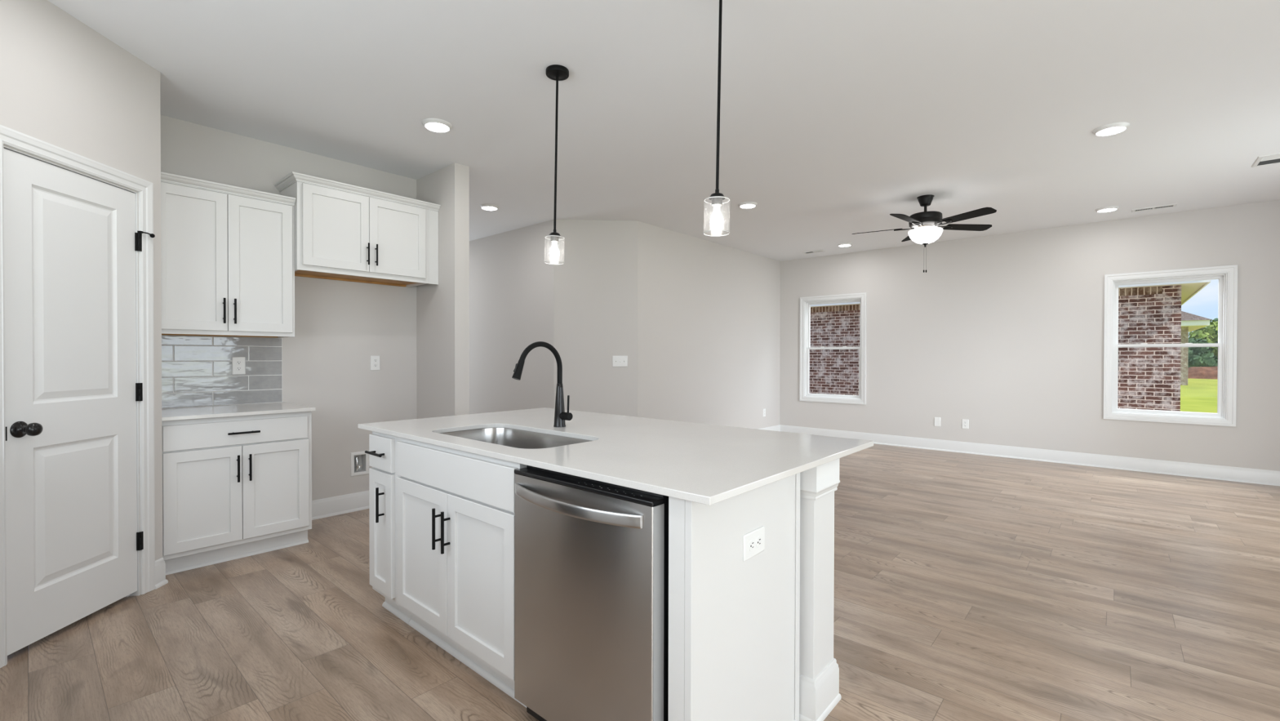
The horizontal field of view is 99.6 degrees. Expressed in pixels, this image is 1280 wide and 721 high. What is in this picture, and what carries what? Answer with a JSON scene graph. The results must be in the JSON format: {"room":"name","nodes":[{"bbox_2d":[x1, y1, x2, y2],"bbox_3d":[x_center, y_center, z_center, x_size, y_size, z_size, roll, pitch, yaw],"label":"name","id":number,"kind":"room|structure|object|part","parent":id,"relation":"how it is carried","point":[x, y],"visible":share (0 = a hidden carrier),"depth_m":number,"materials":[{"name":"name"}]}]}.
{"room":"kitchen","nodes":[
{"label":"kitchen","id":0,"kind":"room"},
{"bbox_2d":[0,0,162,595],"bbox_3d":[-2.592,-0.166,2.412,0.110,2.743,0.979,0,0,-4],"label":"wall","id":1,"kind":"structure","parent":0,"point":[64,84],"depth_m":2.49,"materials":[{"name":"grey paint"}]},
{"bbox_2d":[0,124,155,667],"bbox_3d":[-2.559,0.141,2.452,0.182,2.129,0.760,0,0,-4],"label":"door","id":2,"kind":"structure","parent":1,"relation":"in","point":[72,540],"depth_m":2.41,"materials":[{"name":"white paint"}]},
{"bbox_3d":[-2.524,0.291,2.151,0.007,0.056,0.007,0,0,-4],"label":"strike plate","id":3,"kind":"part","parent":2,"relation":"part of","materials":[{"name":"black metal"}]},
{"bbox_3d":[-2.492,0.281,2.207,0.078,0.067,0.067,0,0,-4],"label":"knob","id":4,"kind":"part","parent":2,"relation":"part of","materials":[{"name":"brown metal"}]},
{"bbox_2d":[155,557,168,589],"bbox_3d":[-2.559,1.131,2.886,0.025,0.142,0.090,0,0,-5],"label":"baseboard","id":5,"kind":"structure","parent":1,"relation":"attached to","point":[160,565],"depth_m":2.88,"materials":[{"name":"white paint"}]},
{"bbox_2d":[160,115,417,500],"bbox_3d":[-2.719,-0.178,3.881,0.160,2.743,2.473,1,1,41],"label":"wall","id":6,"kind":"structure","parent":0,"point":[340,325],"depth_m":4.17,"materials":[{"name":"grey paint"}]},
{"bbox_2d":[161,334,282,408],"bbox_3d":[-2.830,0.070,3.630,0.008,0.463,0.744,1,1,41],"label":"tile backsplash","id":7,"kind":"structure","parent":6,"relation":"attached to","point":[197,370],"depth_m":3.62,"materials":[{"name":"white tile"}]},
{"bbox_2d":[231,356,245,374],"bbox_3d":[-2.749,0.036,3.708,0.008,0.120,0.075,1,1,41],"label":"wall outlet","id":8,"kind":"object","parent":7,"relation":"attached to","point":[238,363],"visible":1,"depth_m":3.71,"materials":[{"name":"white plastic"}]},
{"bbox_2d":[235,360,241,364],"bbox_3d":[-2.747,0.015,3.707,0.002,0.027,0.033,1,1,41],"label":"receptacle","id":9,"kind":"object","parent":8,"relation":"attached to","point":[237,362],"depth_m":3.70,"materials":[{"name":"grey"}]},
{"bbox_2d":[235,366,241,370],"bbox_3d":[-2.748,0.056,3.707,0.002,0.027,0.033,1,1,41],"label":"receptacle","id":10,"kind":"object","parent":8,"relation":"attached to","point":[237,368],"depth_m":3.71,"materials":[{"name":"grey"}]},
{"bbox_2d":[160,171,296,337],"bbox_3d":[-2.692,-0.628,3.497,0.380,0.936,0.730,1,1,41],"label":"upper cabinet","id":11,"kind":"object","parent":6,"relation":"attached to","point":[228,260],"visible":0.82,"depth_m":3.38,"materials":[{"name":"white paint"}]},
{"bbox_3d":[-2.705,-0.613,3.264,0.019,0.855,0.350,1,1,41],"label":"door","id":12,"kind":"part","parent":11,"relation":"part of","materials":[{"name":"white paint"}]},
{"bbox_3d":[-2.721,-0.169,3.524,0.304,0.014,0.694,1,1,41],"label":"underside panel","id":13,"kind":"part","parent":11,"relation":"part of","materials":[{"name":"brown wood"}]},
{"bbox_3d":[-2.584,-0.310,3.363,0.036,0.157,0.012,1,1,41],"label":"handle","id":14,"kind":"part","parent":11,"relation":"part of","materials":[{"name":"black metal"}]},
{"bbox_3d":[-2.576,-1.071,3.391,0.037,0.047,0.729,1,1,41],"label":"crown moulding","id":15,"kind":"part","parent":11,"relation":"part of","materials":[{"name":"white paint"}]},
{"bbox_3d":[-2.548,-0.309,3.404,0.036,0.157,0.012,1,1,41],"label":"handle","id":16,"kind":"part","parent":11,"relation":"part of","materials":[{"name":"black metal"}]},
{"bbox_3d":[-2.471,-0.614,3.530,0.019,0.855,0.352,1,1,41],"label":"door","id":17,"kind":"part","parent":11,"relation":"part of","materials":[{"name":"white paint"}]},
{"bbox_2d":[311,490,368,519],"bbox_3d":[-1.966,1.123,4.135,0.651,0.142,1.109,1,1,41],"label":"baseboard","id":18,"kind":"structure","parent":6,"relation":"attached to","point":[353,502],"depth_m":4.20,"materials":[{"name":"white paint"}]},
{"bbox_2d":[273,171,440,287],"bbox_3d":[-2.109,-0.938,4.120,0.426,0.641,1.050,1,1,41],"label":"upper cabinet","id":19,"kind":"object","parent":6,"relation":"attached to","point":[343,235],"visible":0.97,"depth_m":3.96,"materials":[{"name":"white paint"}]},
{"bbox_3d":[-2.143,-0.928,3.827,0.019,0.550,0.432,1,1,41],"label":"door","id":20,"kind":"part","parent":19,"relation":"part of","materials":[{"name":"white paint"}]},
{"bbox_3d":[-2.152,-0.628,4.129,0.351,0.018,0.893,1,1,41],"label":"underside panel","id":21,"kind":"part","parent":19,"relation":"part of","materials":[{"name":"brown wood"}]},
{"bbox_3d":[-2.115,-1.235,4.123,0.408,0.047,1.050,1,1,41],"label":"crown moulding","id":22,"kind":"part","parent":19,"relation":"part of","materials":[{"name":"white paint"}]},
{"bbox_3d":[-1.990,-0.779,3.962,0.036,0.158,0.012,1,1,41],"label":"handle","id":23,"kind":"part","parent":19,"relation":"part of","materials":[{"name":"black metal"}]},
{"bbox_3d":[-1.950,-0.780,4.006,0.036,0.158,0.012,1,1,41],"label":"handle","id":24,"kind":"part","parent":19,"relation":"part of","materials":[{"name":"black metal"}]},
{"bbox_3d":[-1.855,-0.929,4.154,0.019,0.550,0.432,1,1,41],"label":"door","id":25,"kind":"part","parent":19,"relation":"part of","materials":[{"name":"white paint"}]},
{"bbox_2d":[351,450,368,476],"bbox_3d":[-2.261,0.821,4.341,0.082,0.188,0.140,1,1,41],"label":"water valve box","id":26,"kind":"object","parent":6,"relation":"attached to","point":[359,460],"visible":0.99,"depth_m":4.34,"materials":[{"name":"white plastic"}]},
{"bbox_2d":[370,355,380,370],"bbox_3d":[-2.151,0.021,4.399,0.008,0.120,0.075,1,1,41],"label":"wall outlet","id":27,"kind":"object","parent":6,"relation":"attached to","point":[375,360],"visible":1,"depth_m":4.40,"materials":[{"name":"white plastic"}]},
{"bbox_2d":[416,162,469,418],"bbox_3d":[-1.647,-0.180,4.502,0.627,2.743,0.125,1,1,41],"label":"wall","id":28,"kind":"structure","parent":0,"point":[442,309],"depth_m":4.33,"materials":[{"name":"grey paint"}]},
{"bbox_2d":[469,219,554,413],"bbox_3d":[-2.155,-0.202,7.146,3.314,2.743,0.130,1,1,41],"label":"wall","id":29,"kind":"structure","parent":0,"point":[512,285],"depth_m":6.53,"materials":[{"name":"grey paint"}]},
{"bbox_2d":[554,219,637,417],"bbox_3d":[-0.495,-0.191,6.094,0.928,2.743,0.127,0,0,-4],"label":"wall","id":30,"kind":"structure","parent":0,"point":[596,284],"depth_m":6.03,"materials":[{"name":"grey paint"}]},
{"bbox_2d":[612,355,627,366],"bbox_3d":[-0.222,0.008,6.041,0.170,0.122,0.016,0,0,-4],"label":"light switch","id":31,"kind":"object","parent":30,"relation":"attached to","point":[617,361],"visible":1,"depth_m":6.04,"materials":[{"name":"white plastic"}]},
{"bbox_2d":[0,443,1279,720],"bbox_3d":[0.039,1.260,3.838,11.600,0.120,10.400,1,1,41],"label":"floor","id":32,"kind":"structure","parent":0,"point":[968,587],"depth_m":2.52,"materials":[{"name":"wood"}]},
{"bbox_2d":[161,411,311,574],"bbox_3d":[-2.588,0.762,3.423,0.652,0.872,0.746,1,1,41],"label":"base cabinet","id":33,"kind":"object","parent":32,"relation":"on","point":[234,487],"visible":0.88,"depth_m":3.20,"materials":[{"name":"white paint"}]},
{"bbox_3d":[-2.498,0.790,3.101,0.019,0.560,0.356,1,1,41],"label":"door","id":34,"kind":"part","parent":33,"relation":"part of","materials":[{"name":"white paint"}]},
{"bbox_3d":[-2.382,0.429,3.229,0.019,0.141,0.706,1,1,41],"label":"drawer","id":35,"kind":"part","parent":33,"relation":"part of","materials":[{"name":"white paint"}]},
{"bbox_3d":[-2.430,1.189,3.286,0.014,0.019,0.742,1,1,41],"label":"shoe moulding","id":36,"kind":"part","parent":33,"relation":"part of","materials":[{"name":"white paint"}]},
{"bbox_3d":[-2.375,0.638,3.199,0.036,0.158,0.012,1,1,41],"label":"handle","id":37,"kind":"part","parent":33,"relation":"part of","materials":[{"name":"black metal"}]},
{"bbox_2d":[161,401,315,421],"bbox_3d":[-2.588,0.315,3.426,0.644,0.020,0.758,1,1,41],"label":"countertop","id":38,"kind":"structure","parent":33,"relation":"on","point":[223,411],"depth_m":3.33,"materials":[{"name":"white stone"}]},
{"bbox_3d":[-2.356,0.428,3.218,0.036,0.012,0.157,1,1,41],"label":"handle","id":39,"kind":"part","parent":33,"relation":"part of","materials":[{"name":"black metal"}]},
{"bbox_3d":[-2.336,0.639,3.242,0.036,0.158,0.012,1,1,41],"label":"handle","id":40,"kind":"part","parent":33,"relation":"part of","materials":[{"name":"black metal"}]},
{"bbox_3d":[-2.262,0.789,3.370,0.019,0.560,0.354,1,1,41],"label":"door","id":41,"kind":"part","parent":33,"relation":"part of","materials":[{"name":"white paint"}]},
{"bbox_2d":[364,431,411,623],"bbox_3d":[-1.017,0.770,2.729,0.274,0.872,0.643,1,1,41],"label":"base cabinet","id":42,"kind":"object","parent":32,"relation":"on","point":[382,452],"visible":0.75,"depth_m":2.50,"materials":[{"name":"white paint"}]},
{"bbox_3d":[-1.223,0.430,2.504,0.157,0.012,0.036,1,1,41],"label":"handle","id":43,"kind":"part","parent":42,"relation":"part of","materials":[{"name":"black metal"}]},
{"bbox_3d":[-1.191,0.660,2.477,0.012,0.158,0.036,1,1,41],"label":"handle","id":44,"kind":"part","parent":42,"relation":"part of","materials":[{"name":"black metal"}]},
{"bbox_3d":[-1.205,0.431,2.525,0.235,0.153,0.019,1,1,41],"label":"drawer","id":45,"kind":"part","parent":42,"relation":"part of","materials":[{"name":"white paint"}]},
{"bbox_3d":[-1.206,0.797,2.528,0.235,0.560,0.019,1,1,41],"label":"door","id":46,"kind":"part","parent":42,"relation":"part of","materials":[{"name":"white paint"}]},
{"bbox_3d":[-1.160,1.198,2.572,0.272,0.019,0.014,1,1,41],"label":"shoe moulding","id":47,"kind":"part","parent":42,"relation":"part of","materials":[{"name":"white paint"}]},
{"bbox_2d":[358,407,873,505],"bbox_3d":[-0.227,0.328,2.418,2.078,0.020,1.164,1,1,41],"label":"countertop","id":48,"kind":"structure","parent":42,"relation":"on","point":[706,464],"depth_m":1.96,"materials":[{"name":"white stone"}]},
{"bbox_2d":[440,427,590,448],"bbox_3d":[-0.552,0.439,2.332,0.824,0.200,0.433,1,1,41],"label":"sink","id":49,"kind":"object","parent":48,"relation":"in","point":[513,437],"visible":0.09,"depth_m":2.61,"materials":[{"name":"silver metal"}]},
{"bbox_2d":[511,341,573,426],"bbox_3d":[-0.446,0.114,2.481,0.104,0.404,0.297,1,1,41],"label":"kitchen faucet","id":50,"kind":"object","parent":48,"relation":"on","point":[560,415],"visible":1,"depth_m":2.56,"materials":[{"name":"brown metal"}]},
{"bbox_3d":[-0.356,0.263,2.563,0.074,0.037,0.037,1,1,41],"label":"handle","id":51,"kind":"part","parent":50,"relation":"part of","materials":[{"name":"black metal"}]},
{"bbox_3d":[-0.338,0.207,2.548,0.010,0.086,0.013,1,1,41],"label":"lever","id":52,"kind":"part","parent":50,"relation":"part of","materials":[{"name":"black metal"}]},
{"bbox_2d":[396,436,526,707],"bbox_3d":[-0.573,0.774,2.338,0.910,0.872,0.643,1,1,41],"label":"base cabinet","id":53,"kind":"object","parent":32,"relation":"on","point":[455,508],"visible":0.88,"depth_m":2.08,"materials":[{"name":"white paint"}]},
{"bbox_3d":[-0.913,0.800,2.270,0.432,0.560,0.019,1,1,41],"label":"door","id":54,"kind":"part","parent":53,"relation":"part of","materials":[{"name":"white paint"}]},
{"bbox_3d":[-0.803,0.662,2.135,0.012,0.160,0.036,1,1,41],"label":"handle","id":55,"kind":"part","parent":53,"relation":"part of","materials":[{"name":"black metal"}]},
{"bbox_3d":[-0.752,0.663,2.091,0.012,0.160,0.036,1,1,41],"label":"handle","id":56,"kind":"part","parent":53,"relation":"part of","materials":[{"name":"black metal"}]},
{"bbox_3d":[-0.715,1.202,2.181,0.908,0.019,0.014,1,1,41],"label":"shoe moulding","id":57,"kind":"part","parent":53,"relation":"part of","materials":[{"name":"white paint"}]},
{"bbox_3d":[-0.584,0.803,1.980,0.438,0.560,0.019,1,1,41],"label":"door","id":58,"kind":"part","parent":53,"relation":"part of","materials":[{"name":"white paint"}]},
{"bbox_2d":[514,465,668,720],"bbox_3d":[-0.012,0.786,1.824,0.608,0.858,0.657,1,1,41],"label":"dishwasher","id":59,"kind":"object","parent":32,"relation":"on","point":[591,557],"visible":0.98,"depth_m":1.57,"materials":[{"name":"silver metal"}]},
{"bbox_3d":[-0.218,0.428,1.599,0.554,0.039,0.052,1,1,41],"label":"handle","id":60,"kind":"part","parent":59,"relation":"part of","materials":[{"name":"silver metal"}]},
{"bbox_3d":[-0.179,0.374,1.631,0.608,0.013,0.050,1,1,41],"label":"control panel","id":61,"kind":"part","parent":59,"relation":"part of","materials":[{"name":"black plastic"}]},
{"bbox_2d":[668,472,799,720],"bbox_3d":[-0.376,0.776,2.217,1.913,0.872,0.612,1,1,41],"label":"island end panel","id":62,"kind":"object","parent":32,"relation":"on","point":[734,623],"visible":0.38,"depth_m":1.52,"materials":[{"name":"white paint"}]},
{"bbox_2d":[742,525,764,561],"bbox_3d":[0.337,0.538,1.591,0.008,0.075,0.120,1,1,41],"label":"wall outlet","id":63,"kind":"object","parent":62,"relation":"attached to","point":[753,542],"visible":1,"depth_m":1.58,"materials":[{"name":"white plastic"}]},
{"bbox_2d":[749,539,754,551],"bbox_3d":[0.325,0.538,1.574,0.002,0.033,0.027,1,1,41],"label":"receptacle","id":64,"kind":"object","parent":63,"relation":"attached to","point":[751,541],"depth_m":1.57,"materials":[{"name":"grey plastic"}]},
{"bbox_2d":[756,536,761,547],"bbox_3d":[0.352,0.538,1.605,0.002,0.033,0.027,1,1,41],"label":"receptacle","id":65,"kind":"object","parent":63,"relation":"attached to","point":[758,538],"depth_m":1.60,"materials":[{"name":"grey plastic"}]},
{"bbox_2d":[799,458,841,720],"bbox_3d":[0.575,0.780,1.932,0.212,0.872,0.212,1,1,41],"label":"support post","id":66,"kind":"object","parent":32,"relation":"on","point":[819,671],"visible":0.36,"depth_m":1.84,"materials":[{"name":"white paint"}]},
{"bbox_2d":[47,0,1279,261],"bbox_3d":[0.194,-1.614,3.985,11.600,0.140,10.850,1,1,41],"label":"ceiling","id":67,"kind":"structure","parent":0,"point":[836,116],"depth_m":3.17,"materials":[{"name":"white paint"}]},
{"bbox_2d":[422,118,452,132],"bbox_3d":[-1.326,-1.533,3.539,0.188,0.022,0.188,1,1,41],"label":"recessed light","id":68,"kind":"object","parent":67,"relation":"in","point":[437,125],"visible":1,"depth_m":3.50,"materials":[{"name":"white paint"}]},
{"bbox_2d":[480,204,498,210],"bbox_3d":[-1.524,-1.548,5.477,0.188,0.022,0.188,1,1,41],"label":"recessed light","id":69,"kind":"object","parent":67,"relation":"in","point":[486,206],"visible":1,"depth_m":5.44,"materials":[{"name":"white paint"}]},
{"bbox_2d":[544,64,568,264],"bbox_3d":[-0.442,-1.027,2.874,0.126,1.019,0.125,1,1,41],"label":"pendant light","id":70,"kind":"object","parent":67,"relation":"hanging from","point":[557,73],"visible":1,"depth_m":2.87,"materials":[{"name":"black metal"}]},
{"bbox_2d":[550,235,559,242],"bbox_3d":[-0.454,-0.645,2.876,0.043,0.028,0.043,1,1,41],"label":"socket","id":71,"kind":"object","parent":70,"relation":"attached to","point":[553,238],"depth_m":2.86,"materials":[{"name":"grey"}]},
{"bbox_3d":[-0.455,-0.585,2.877,0.055,0.092,0.055,1,1,41],"label":"bulb","id":72,"kind":"part","parent":70,"relation":"part of","materials":[{"name":"white glass"}]},
{"bbox_3d":[-0.446,-1.093,2.873,0.029,0.832,0.016,0,0,1],"label":"rod","id":73,"kind":"part","parent":70,"relation":"part of","materials":[{"name":"black metal"}]},
{"bbox_2d":[702,0,729,236],"bbox_3d":[0.322,-1.020,2.178,0.126,1.019,0.125,1,1,41],"label":"pendant light","id":74,"kind":"object","parent":67,"relation":"hanging from","point":[716,221],"visible":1,"depth_m":2.17,"materials":[{"name":"black metal"}]},
{"bbox_3d":[0.309,-0.578,2.181,0.055,0.092,0.055,1,1,41],"label":"bulb","id":75,"kind":"part","parent":74,"relation":"part of","materials":[{"name":"white glass"}]},
{"bbox_2d":[711,196,722,206],"bbox_3d":[0.310,-0.638,2.181,0.043,0.028,0.043,1,1,41],"label":"socket","id":76,"kind":"object","parent":74,"relation":"attached to","point":[716,201],"depth_m":2.17,"materials":[{"name":"grey"}]},
{"bbox_3d":[0.318,-1.086,2.177,0.029,0.832,0.016,0,0,1],"label":"rod","id":77,"kind":"part","parent":74,"relation":"part of","materials":[{"name":"black metal"}]},
{"bbox_2d":[737,201,757,208],"bbox_3d":[1.071,-1.542,5.382,0.188,0.022,0.188,1,1,41],"label":"recessed light","id":78,"kind":"object","parent":67,"relation":"in","point":[745,204],"visible":1,"depth_m":5.34,"materials":[{"name":"white paint"}]},
{"bbox_2d":[802,249,826,253],"bbox_3d":[2.504,-1.565,7.794,0.300,0.009,0.135,1,1,41],"label":"ceiling vent","id":79,"kind":"object","parent":67,"relation":"in","point":[816,251],"visible":1,"depth_m":7.78,"materials":[{"name":"white metal"}]},
{"bbox_2d":[837,242,852,246],"bbox_3d":[2.754,-1.553,7.279,0.188,0.022,0.188,1,1,41],"label":"recessed light","id":80,"kind":"object","parent":67,"relation":"in","point":[844,244],"visible":1,"depth_m":7.23,"materials":[{"name":"white paint"}]},
{"bbox_2d":[852,194,996,272],"bbox_3d":[2.666,-1.190,5.114,1.249,0.715,1.235,1,1,41],"label":"ceiling fan","id":81,"kind":"object","parent":67,"relation":"hanging from","point":[925,226],"visible":1,"depth_m":5.03,"materials":[{"name":"brown metal"}]},
{"bbox_3d":[2.335,-1.274,5.339,0.450,0.033,0.130,0,1,30],"label":"blade","id":82,"kind":"part","parent":81,"relation":"part of","materials":[{"name":"black wood"}]},
{"bbox_3d":[2.545,-1.264,5.215,0.178,0.024,0.073,1,1,41],"label":"blade arm","id":83,"kind":"part","parent":81,"relation":"part of","materials":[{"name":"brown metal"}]},
{"bbox_3d":[2.384,-1.270,4.841,0.450,0.033,0.130,0,1,-42],"label":"blade","id":84,"kind":"part","parent":81,"relation":"part of","materials":[{"name":"black wood"}]},
{"bbox_3d":[2.793,-1.275,5.539,0.130,0.033,0.450,0,0,12],"label":"blade","id":85,"kind":"part","parent":81,"relation":"part of","materials":[{"name":"black wood"}]},
{"bbox_3d":[2.563,-1.262,5.006,0.069,0.024,0.179,1,1,41],"label":"blade arm","id":86,"kind":"part","parent":81,"relation":"part of","materials":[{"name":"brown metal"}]},
{"bbox_3d":[2.702,-1.170,5.124,0.293,0.124,0.293,1,1,41],"label":"lamp shade","id":87,"kind":"part","parent":81,"relation":"part of","materials":[{"name":"white glass"}]},
{"bbox_3d":[2.771,-1.261,4.955,0.068,0.024,0.179,0,1,-33],"label":"blade arm","id":88,"kind":"part","parent":81,"relation":"part of","materials":[{"name":"brown metal"}]},
{"bbox_3d":[2.884,-1.262,5.137,0.179,0.024,0.068,0,0,-15],"label":"blade arm","id":89,"kind":"part","parent":81,"relation":"part of","materials":[{"name":"brown metal"}]},
{"bbox_3d":[3.125,-1.271,5.165,0.450,0.033,0.130,0,0,-6],"label":"blade","id":90,"kind":"part","parent":81,"relation":"part of","materials":[{"name":"black wood"}]},
{"bbox_3d":[2.872,-1.268,4.734,0.130,0.033,0.450,0,0,-24],"label":"blade","id":91,"kind":"part","parent":81,"relation":"part of","materials":[{"name":"black wood"}]},
{"bbox_2d":[1094,205,1119,212],"bbox_3d":[4.750,-1.535,5.502,0.188,0.022,0.188,1,1,41],"label":"recessed light","id":92,"kind":"object","parent":67,"relation":"in","point":[1105,209],"visible":1,"depth_m":5.46,"materials":[{"name":"white paint"}]},
{"bbox_2d":[1092,121,1129,136],"bbox_3d":[3.112,-1.524,3.576,0.188,0.022,0.188,1,1,41],"label":"recessed light","id":93,"kind":"object","parent":67,"relation":"in","point":[1116,127],"visible":1,"depth_m":3.54,"materials":[{"name":"white paint"}]},
{"bbox_2d":[1131,203,1177,212],"bbox_3d":[5.198,-1.541,5.474,0.330,0.009,0.130,1,1,41],"label":"ceiling vent","id":94,"kind":"object","parent":67,"relation":"in","point":[1174,204],"visible":1,"depth_m":5.47,"materials":[{"name":"white metal"}]},
{"bbox_2d":[1251,152,1279,167],"bbox_3d":[4.883,-1.530,4.065,0.350,0.009,0.300,1,1,41],"label":"ceiling vent","id":95,"kind":"object","parent":67,"relation":"in","point":[1274,158],"visible":1,"depth_m":4.14,"materials":[{"name":"white metal"}]},
{"bbox_2d":[637,221,780,429],"bbox_3d":[1.053,-0.197,7.385,0.130,2.743,3.417,1,1,41],"label":"wall","id":96,"kind":"structure","parent":0,"point":[708,313],"depth_m":7.07,"materials":[{"name":"grey paint"}]},
{"bbox_2d":[779,199,1279,471],"bbox_3d":[4.430,-0.186,6.779,6.080,2.743,0.140,1,1,41],"label":"wall","id":97,"kind":"structure","parent":0,"point":[1002,334],"depth_m":6.45,"materials":[{"name":"grey paint"}]},
{"bbox_2d":[799,292,866,404],"bbox_3d":[2.900,-0.173,8.111,0.999,1.602,0.155,1,1,41],"label":"window","id":98,"kind":"structure","parent":97,"relation":"in","point":[806,303],"depth_m":8.14,"materials":[{"name":"white paint"}]},
{"bbox_3d":[2.900,0.169,8.114,0.823,0.742,0.024,1,1,41],"label":"sash","id":99,"kind":"part","parent":98,"relation":"part of","materials":[{"name":"white paint"}]},
{"bbox_3d":[2.919,-0.526,8.130,0.823,0.720,0.024,1,1,41],"label":"sash","id":100,"kind":"part","parent":98,"relation":"part of","materials":[{"name":"white paint"}]},
{"bbox_2d":[933,417,940,426],"bbox_3d":[3.922,0.808,7.135,0.075,0.120,0.007,1,1,41],"label":"blank plate","id":101,"kind":"object","parent":97,"relation":"attached to","point":[936,420],"visible":1,"depth_m":7.13,"materials":[{"name":"white plastic"}]},
{"bbox_2d":[961,418,968,428],"bbox_3d":[4.162,0.813,6.922,0.075,0.120,0.008,1,1,41],"label":"wall outlet","id":102,"kind":"object","parent":97,"relation":"attached to","point":[965,423],"visible":1,"depth_m":6.92,"materials":[{"name":"white plastic"}]},
{"bbox_2d":[758,424,1279,485],"bbox_3d":[1.655,1.107,7.148,10.429,0.142,3.114,0,0,9],"label":"baseboard","id":103,"kind":"structure","parent":97,"relation":"attached to","point":[1265,477],"depth_m":6.23,"materials":[{"name":"white paint"}]},
{"bbox_2d":[1103,264,1237,426],"bbox_3d":[5.585,-0.149,5.745,0.999,1.602,0.155,1,1,41],"label":"window","id":104,"kind":"structure","parent":97,"relation":"in","point":[1228,277],"depth_m":5.61,"materials":[{"name":"white paint"}]},
{"bbox_3d":[5.605,-0.502,5.763,0.823,0.720,0.024,1,1,41],"label":"sash","id":105,"kind":"part","parent":104,"relation":"part of","materials":[{"name":"white paint"}]},
{"bbox_3d":[5.585,0.193,5.748,0.823,0.742,0.024,1,1,41],"label":"sash","id":106,"kind":"part","parent":104,"relation":"part of","materials":[{"name":"white paint"}]},
{"label":"outside","id":107,"kind":"structure","parent":0,"visible":0},
{"bbox_2d":[1180,378,1217,413],"bbox_3d":[66.889,1.524,53.226,150.000,0.300,151.700,1,1,41],"label":"lawn","id":108,"kind":"structure","parent":107,"point":[1200,395],"depth_m":22.92,"materials":[{"name":"green plant"}]},
{"bbox_2d":[808,280,1210,411],"bbox_3d":[6.099,-1.563,17.036,15.602,6.185,9.960,1,1,41],"label":"brick house","id":109,"kind":"structure","parent":108,"relation":"on","point":[1149,377],"depth_m":9.10,"materials":[{"name":"brown brick"}]},
{"bbox_2d":[1180,311,1212,385],"bbox_3d":[30.848,-1.938,39.316,13.850,6.690,10.800,1,1,41],"label":"brick house","id":110,"kind":"structure","parent":108,"relation":"on","point":[1189,322],"depth_m":32.01,"materials":[{"name":"beige"}]},
{"bbox_2d":[1187,337,1217,367],"bbox_3d":[49.605,-0.279,48.091,2.961,3.574,3.540,1,1,41],"label":"leafy tree","id":111,"kind":"object","parent":108,"relation":"on","point":[1197,356],"visible":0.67,"depth_m":47.26,"materials":[{"name":"green plant"}]},
{"bbox_2d":[1187,366,1217,378],"bbox_3d":[51.825,0.863,37.640,32.000,1.263,5.800,1,1,41],"label":"bank","id":112,"kind":"object","parent":108,"relation":"on","point":[1193,372],"visible":0.14,"depth_m":42.19,"materials":[{"name":"brown soil"}]},
{"bbox_2d":[1188,320,1217,358],"bbox_3d":[55.162,-1.260,51.829,4.307,5.355,3.731,1,1,41],"label":"leafy tree","id":113,"kind":"object","parent":108,"relation":"on","point":[1207,332],"visible":0.25,"depth_m":51.62,"materials":[{"name":"green plant"}]},
{"bbox_2d":[1209,318,1217,342],"bbox_3d":[61.766,-1.906,56.173,6.450,6.716,5.041,1,1,41],"label":"leafy tree","id":114,"kind":"object","parent":108,"relation":"on","point":[1215,319],"visible":0.02,"depth_m":56.91,"materials":[{"name":"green plant"}]}
]}

